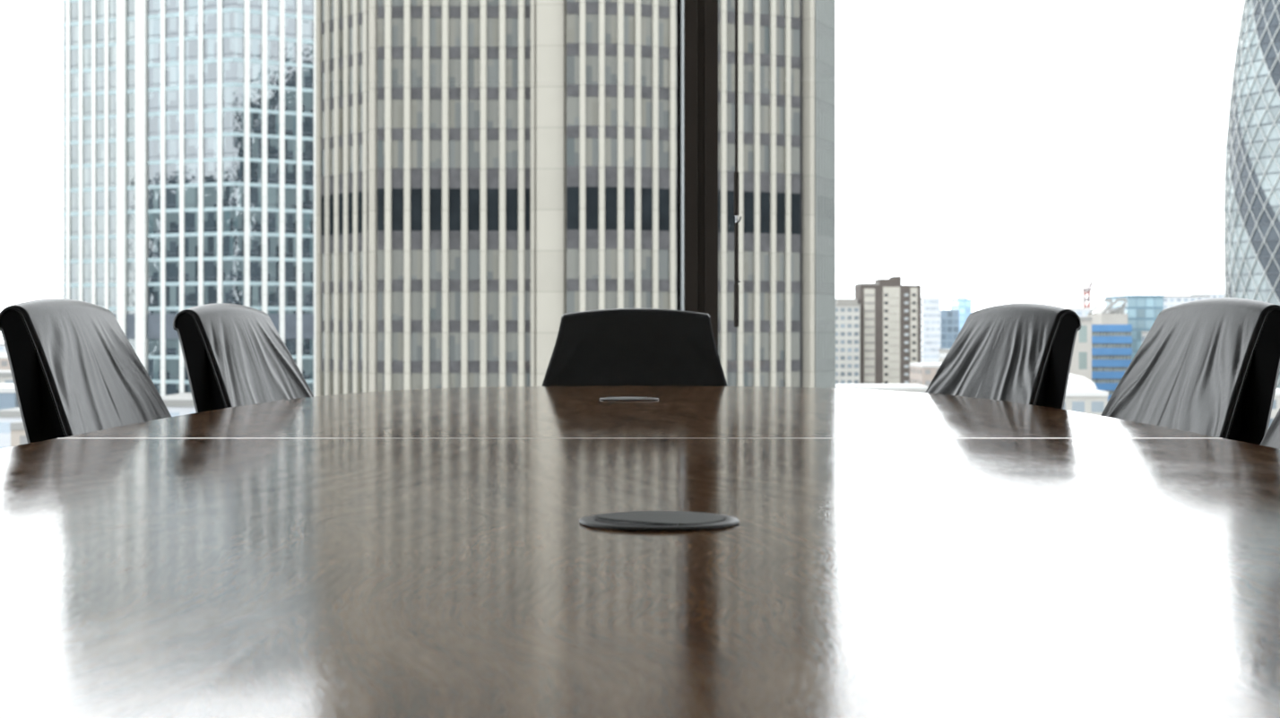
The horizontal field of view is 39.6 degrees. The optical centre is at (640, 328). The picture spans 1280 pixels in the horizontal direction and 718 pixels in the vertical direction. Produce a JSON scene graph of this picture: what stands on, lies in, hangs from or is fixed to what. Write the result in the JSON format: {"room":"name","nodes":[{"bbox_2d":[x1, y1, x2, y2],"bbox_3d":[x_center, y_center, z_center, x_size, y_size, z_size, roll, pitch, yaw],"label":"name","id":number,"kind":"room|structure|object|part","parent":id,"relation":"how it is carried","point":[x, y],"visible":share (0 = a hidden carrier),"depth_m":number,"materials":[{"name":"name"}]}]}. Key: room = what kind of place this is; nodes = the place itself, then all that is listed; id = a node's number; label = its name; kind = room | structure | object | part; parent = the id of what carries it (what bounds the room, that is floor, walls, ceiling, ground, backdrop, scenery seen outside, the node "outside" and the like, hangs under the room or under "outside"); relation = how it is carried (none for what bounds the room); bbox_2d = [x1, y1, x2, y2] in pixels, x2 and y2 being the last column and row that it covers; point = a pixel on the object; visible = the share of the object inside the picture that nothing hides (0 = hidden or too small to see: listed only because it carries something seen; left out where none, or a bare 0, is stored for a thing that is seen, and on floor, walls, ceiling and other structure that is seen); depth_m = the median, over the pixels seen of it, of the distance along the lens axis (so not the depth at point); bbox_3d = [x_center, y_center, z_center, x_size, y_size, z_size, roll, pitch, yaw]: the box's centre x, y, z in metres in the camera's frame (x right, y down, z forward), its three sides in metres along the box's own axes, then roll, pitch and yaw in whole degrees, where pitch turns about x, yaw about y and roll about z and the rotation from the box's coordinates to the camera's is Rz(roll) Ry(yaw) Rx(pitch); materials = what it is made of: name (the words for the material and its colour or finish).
{"room":"office","nodes":[
{"label":"office","id":0,"kind":"room"},
{"bbox_3d":[0.200,-2.465,0.960,12.800,0.300,10.720,0,0,0],"label":"ceiling","id":1,"kind":"structure","parent":0,"visible":0},
{"bbox_2d":[734,0,741,327],"bbox_3d":[0.325,-1.161,5.980,0.040,2.309,0.040,0,0,0],"label":"rod","id":2,"kind":"object","parent":1,"relation":"hanging from","point":[736,173],"visible":1,"depth_m":5.97,"materials":[{"name":"brown metal"}]},
{"bbox_3d":[0.325,-1.391,5.980,0.011,1.727,0.011,0,0,0],"label":"rod","id":3,"kind":"part","parent":2,"relation":"part of","materials":[{"name":"grey metal"}]},
{"bbox_3d":[0.200,1.010,0.960,12.800,0.250,10.720,0,0,0],"label":"floor","id":4,"kind":"structure","parent":0,"visible":0},
{"bbox_2d":[0,298,171,443],"bbox_3d":[-0.782,0.413,3.375,0.708,0.942,0.589,0,0,5],"label":"chair","id":5,"kind":"object","parent":4,"relation":"on","point":[74,370],"visible":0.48,"depth_m":3.26,"materials":[{"name":"grey fabric"}]},
{"bbox_3d":[-1.026,0.216,3.128,0.257,0.503,0.055,0,0,16],"label":"panel","id":6,"kind":"part","parent":5,"relation":"part of","materials":[{"name":"black leather"}]},
{"bbox_2d":[172,302,314,412],"bbox_3d":[-0.619,0.413,3.986,0.708,0.942,0.589,0,0,10],"label":"chair","id":7,"kind":"object","parent":4,"relation":"on","point":[234,355],"visible":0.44,"depth_m":3.90,"materials":[{"name":"grey fabric"}]},
{"bbox_3d":[-0.883,0.216,3.762,0.257,0.503,0.055,0,0,21],"label":"panel","id":8,"kind":"part","parent":7,"relation":"part of","materials":[{"name":"black leather"}]},
{"bbox_2d":[541,308,726,386],"bbox_3d":[0.001,0.413,4.644,0.589,0.942,0.708,0,0,2],"label":"chair","id":9,"kind":"object","parent":4,"relation":"on","point":[614,347],"visible":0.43,"depth_m":4.89,"materials":[{"name":"black leather"}]},
{"bbox_2d":[0,386,1279,717],"bbox_3d":[0.000,0.515,1.380,1.550,0.740,6.260,0,0,0],"label":"conference table","id":10,"kind":"object","parent":4,"relation":"on","point":[413,553],"visible":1,"depth_m":1.12,"materials":[{"name":"brown wood"}]},
{"bbox_2d":[599,397,658,400],"bbox_3d":[-0.022,0.142,3.640,0.122,0.004,0.122,0,0,-20],"label":"cable grommet","id":11,"kind":"object","parent":10,"relation":"on","point":[606,398],"visible":1,"depth_m":3.60,"materials":[{"name":"grey metal"}]},
{"bbox_3d":[-0.030,0.142,3.643,0.081,0.003,0.099,0,0,18],"label":"lid","id":12,"kind":"part","parent":11,"relation":"part of","materials":[{"name":"grey metal"}]},
{"bbox_2d":[579,510,739,530],"bbox_3d":[0.014,0.143,1.331,0.120,0.004,0.120,0,0,0],"label":"cable grommet","id":13,"kind":"object","parent":10,"relation":"on","point":[633,520],"visible":1,"depth_m":1.31,"materials":[{"name":"grey metal"}]},
{"bbox_3d":[0.020,0.142,1.338,0.097,0.003,0.080,0,0,38],"label":"lid","id":14,"kind":"part","parent":13,"relation":"part of","materials":[{"name":"grey metal"}]},
{"bbox_2d":[676,0,717,351],"bbox_3d":[0.198,-0.715,6.160,0.138,3.200,0.200,0,0,0],"label":"window mullion","id":15,"kind":"object","parent":4,"relation":"on","point":[696,20],"depth_m":6.06,"materials":[{"name":"brown metal"}]},
{"bbox_2d":[925,302,1081,409],"bbox_3d":[0.553,0.413,3.865,0.708,0.942,0.589,0,0,-17],"label":"chair","id":16,"kind":"object","parent":4,"relation":"on","point":[1015,352],"visible":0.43,"depth_m":3.88,"materials":[{"name":"grey fabric"}]},
{"bbox_3d":[0.829,0.216,3.719,0.257,0.503,0.055,0,0,-28],"label":"panel","id":17,"kind":"part","parent":16,"relation":"part of","materials":[{"name":"black leather"}]},
{"bbox_2d":[1100,297,1279,444],"bbox_3d":[0.763,0.413,3.223,0.708,0.942,0.589,0,0,-9],"label":"chair","id":18,"kind":"object","parent":4,"relation":"on","point":[1207,367],"visible":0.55,"depth_m":3.19,"materials":[{"name":"grey fabric"}]},
{"bbox_3d":[1.016,0.216,3.041,0.257,0.503,0.055,0,0,-20],"label":"panel","id":19,"kind":"part","parent":18,"relation":"part of","materials":[{"name":"black leather"}]},
{"bbox_2d":[1260,408,1279,449],"bbox_3d":[0.869,0.413,2.644,0.708,0.942,0.589,0,0,-6],"label":"chair","id":20,"kind":"object","parent":4,"relation":"on","point":[1271,438],"visible":0.06,"depth_m":2.92,"materials":[{"name":"black leather"}]},
{"label":"outside","id":21,"kind":"structure","parent":0,"visible":0},
{"bbox_3d":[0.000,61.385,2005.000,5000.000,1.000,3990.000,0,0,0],"label":"ground","id":22,"kind":"structure","parent":21,"visible":0},
{"bbox_2d":[0,343,7,354],"bbox_3d":[-337.670,34.177,913.000,82.511,53.416,26.260,0,0,0],"label":"block","id":23,"kind":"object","parent":22,"relation":"on","point":[3,350],"visible":0.02,"depth_m":900.05,"materials":[{"name":"white"}]},
{"bbox_2d":[0,354,10,370],"bbox_3d":[-186.082,34.127,513.000,18.336,53.516,26.260,0,0,0],"label":"block","id":24,"kind":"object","parent":22,"relation":"on","point":[4,365],"visible":0.02,"depth_m":499.98,"materials":[{"name":"brick"}]},
{"bbox_2d":[0,370,13,383],"bbox_3d":[-148.966,35.337,413.000,18.540,51.096,26.260,0,0,0],"label":"block","id":25,"kind":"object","parent":22,"relation":"on","point":[5,376],"visible":0.02,"depth_m":399.98,"materials":[{"name":"white"}]},
{"bbox_2d":[0,383,18,409],"bbox_3d":[-119.496,35.740,333.000,14.180,50.289,26.260,0,0,0],"label":"block","id":26,"kind":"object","parent":22,"relation":"on","point":[8,398],"visible":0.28,"depth_m":319.98,"materials":[{"name":"white"}]},
{"bbox_2d":[0,407,22,449],"bbox_3d":[-89.007,36.207,263.000,4.584,49.356,26.260,0,0,0],"label":"block","id":27,"kind":"object","parent":22,"relation":"on","point":[7,416],"visible":0.04,"depth_m":250.00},
{"bbox_2d":[9,421,27,446],"bbox_3d":[-73.944,36.110,228.000,4.380,49.550,26.260,0,0,0],"label":"block","id":28,"kind":"object","parent":22,"relation":"on","point":[18,436],"visible":0.15,"depth_m":214.98,"materials":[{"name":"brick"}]},
{"bbox_2d":[161,392,196,416],"bbox_3d":[-60.202,35.129,248.000,13.406,51.512,26.260,0,0,0],"label":"block","id":29,"kind":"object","parent":22,"relation":"on","point":[177,404],"visible":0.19,"depth_m":235.02,"materials":[{"name":"white concrete"}]},
{"bbox_2d":[62,0,315,396],"bbox_3d":[-67.791,1.385,308.033,55.582,119.000,55.934,0,0,0],"label":"glass tower","id":30,"kind":"structure","parent":22,"relation":"on","point":[189,125],"depth_m":285.57,"materials":[{"name":"white metal"},{"name":"pale glass"}]},
{"bbox_2d":[315,0,835,396],"bbox_3d":[-5.764,-0.715,170.596,48.516,123.200,34.808,0,0,0],"label":"office tower","id":31,"kind":"structure","parent":22,"relation":"on","point":[488,173],"depth_m":155.45,"materials":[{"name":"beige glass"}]},
{"bbox_2d":[835,298,860,383],"bbox_3d":[74.312,24.956,650.000,9.942,71.858,20.200,0,0,0],"label":"flats","id":32,"kind":"structure","parent":22,"relation":"on","point":[847,310],"depth_m":639.95,"materials":[{"name":"white concrete"}]},
{"bbox_2d":[835,383,928,392],"bbox_3d":[69.884,38.877,533.000,29.398,44.016,26.260,0,0,0],"label":"block","id":33,"kind":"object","parent":22,"relation":"on","point":[903,387],"visible":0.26,"depth_m":520.02,"materials":[{"name":"white"}]},
{"bbox_2d":[854,276,920,383],"bbox_3d":[91.052,20.832,654.775,22.152,80.105,18.450,0,0,0],"label":"apartment tower","id":34,"kind":"structure","parent":22,"relation":"on","point":[889,309],"depth_m":645.60,"materials":[{"name":"concrete"}]},
{"bbox_2d":[909,363,941,386],"bbox_3d":[94.181,36.023,573.000,10.553,49.724,26.260,0,0,0],"label":"block","id":35,"kind":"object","parent":22,"relation":"on","point":[922,374],"visible":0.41,"depth_m":560.49,"materials":[{"name":"brick"}]},
{"bbox_2d":[920,296,940,363],"bbox_3d":[147.731,22.377,912.500,8.710,77.016,25.250,0,0,0],"label":"office tower","id":36,"kind":"structure","parent":22,"relation":"on","point":[929,306],"depth_m":900.05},
{"bbox_2d":[938,348,950,363],"bbox_3d":[145.083,34.505,713.000,46.349,52.760,26.260,0,0,0],"label":"block","id":37,"kind":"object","parent":22,"relation":"on","point":[943,352],"visible":0.15,"depth_m":717.58,"materials":[{"name":"white"}]},
{"bbox_2d":[940,310,959,348],"bbox_3d":[162.152,25.403,942.500,9.710,70.965,25.250,0,0,0],"label":"block","id":38,"kind":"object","parent":22,"relation":"on","point":[949,319],"visible":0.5,"depth_m":929.98,"materials":[{"name":"blue glass"}]},
{"bbox_2d":[951,296,971,332],"bbox_3d":[179.271,21.547,992.500,7.238,78.676,25.250,0,0,0],"label":"block","id":39,"kind":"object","parent":22,"relation":"on","point":[962,304],"visible":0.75,"depth_m":980.10,"materials":[{"name":"blue glass"}]},
{"bbox_2d":[1063,307,1091,317],"bbox_3d":[187.796,25.877,773.000,10.838,70.017,26.260,0,0,0],"label":"block","id":40,"kind":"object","parent":22,"relation":"on","point":[1082,312],"visible":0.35,"depth_m":759.96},
{"bbox_2d":[1069,317,1091,380],"bbox_3d":[102.511,28.854,435.000,8.557,64.062,30.300,0,0,0],"label":"building","id":41,"kind":"structure","parent":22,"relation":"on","point":[1081,363],"depth_m":420.00,"materials":[{"name":"beige concrete"}]},
{"bbox_2d":[1063,373,1108,415],"bbox_3d":[80.713,34.650,350.000,18.000,52.470,40.400,0,0,0],"label":"white roofed hall","id":42,"kind":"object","parent":22,"relation":"on","point":[1080,395],"visible":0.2,"depth_m":329.98,"materials":[{"name":"white"}]},
{"bbox_2d":[1081,268,1099,307],"bbox_3d":[203.009,16.904,800.000,7.400,88.265,3.200,0,0,0],"label":"tower crane","id":43,"kind":"object","parent":22,"relation":"on","point":[1089,289],"visible":0.2,"depth_m":799.54,"materials":[{"name":"metal"}]},
{"bbox_2d":[1087,298,1132,401],"bbox_3d":[159.062,25.213,611.750,13.737,71.344,24.500,0,0,0],"label":"blue banded office","id":44,"kind":"structure","parent":22,"relation":"on","point":[1111,338],"depth_m":600.00,"materials":[{"name":"glass"}]},
{"bbox_2d":[1105,294,1163,359],"bbox_3d":[176.339,24.543,635.000,12.631,72.684,30.300,0,0,0],"label":"building","id":45,"kind":"structure","parent":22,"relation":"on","point":[1142,311],"depth_m":619.96,"materials":[{"name":"glass"}]},
{"bbox_2d":[1141,330,1149,342],"bbox_3d":[179.607,30.798,573.000,28.522,60.173,26.260,0,0,0],"label":"block","id":46,"kind":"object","parent":22,"relation":"on","point":[1144,332],"visible":0.12,"depth_m":583.39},
{"bbox_2d":[1163,295,1210,309],"bbox_3d":[307.110,21.015,1015.000,27.504,79.739,30.300,0,0,0],"label":"block","id":47,"kind":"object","parent":22,"relation":"on","point":[1169,301],"visible":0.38,"depth_m":999.92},
{"bbox_2d":[1190,293,1224,298],"bbox_3d":[359.178,19.276,1115.000,18.489,83.219,30.300,0,0,0],"label":"block","id":48,"kind":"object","parent":22,"relation":"on","point":[1212,295],"visible":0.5,"depth_m":1100.08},
{"bbox_2d":[1223,0,1279,389],"bbox_3d":[179.988,-28.300,457.000,56.788,178.530,56.802,0,0,0],"label":"skyscraper","id":49,"kind":"structure","parent":22,"relation":"on","point":[1251,198],"depth_m":447.63,"materials":[{"name":"glass"},{"name":"painted metal"}]},
{"bbox_2d":[1268,388,1279,427],"bbox_3d":[117.073,36.167,343.000,10.925,49.437,26.260,0,0,0],"label":"block","id":50,"kind":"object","parent":22,"relation":"on","point":[1275,407],"visible":0.02,"depth_m":329.98,"materials":[{"name":"white"}]}
]}

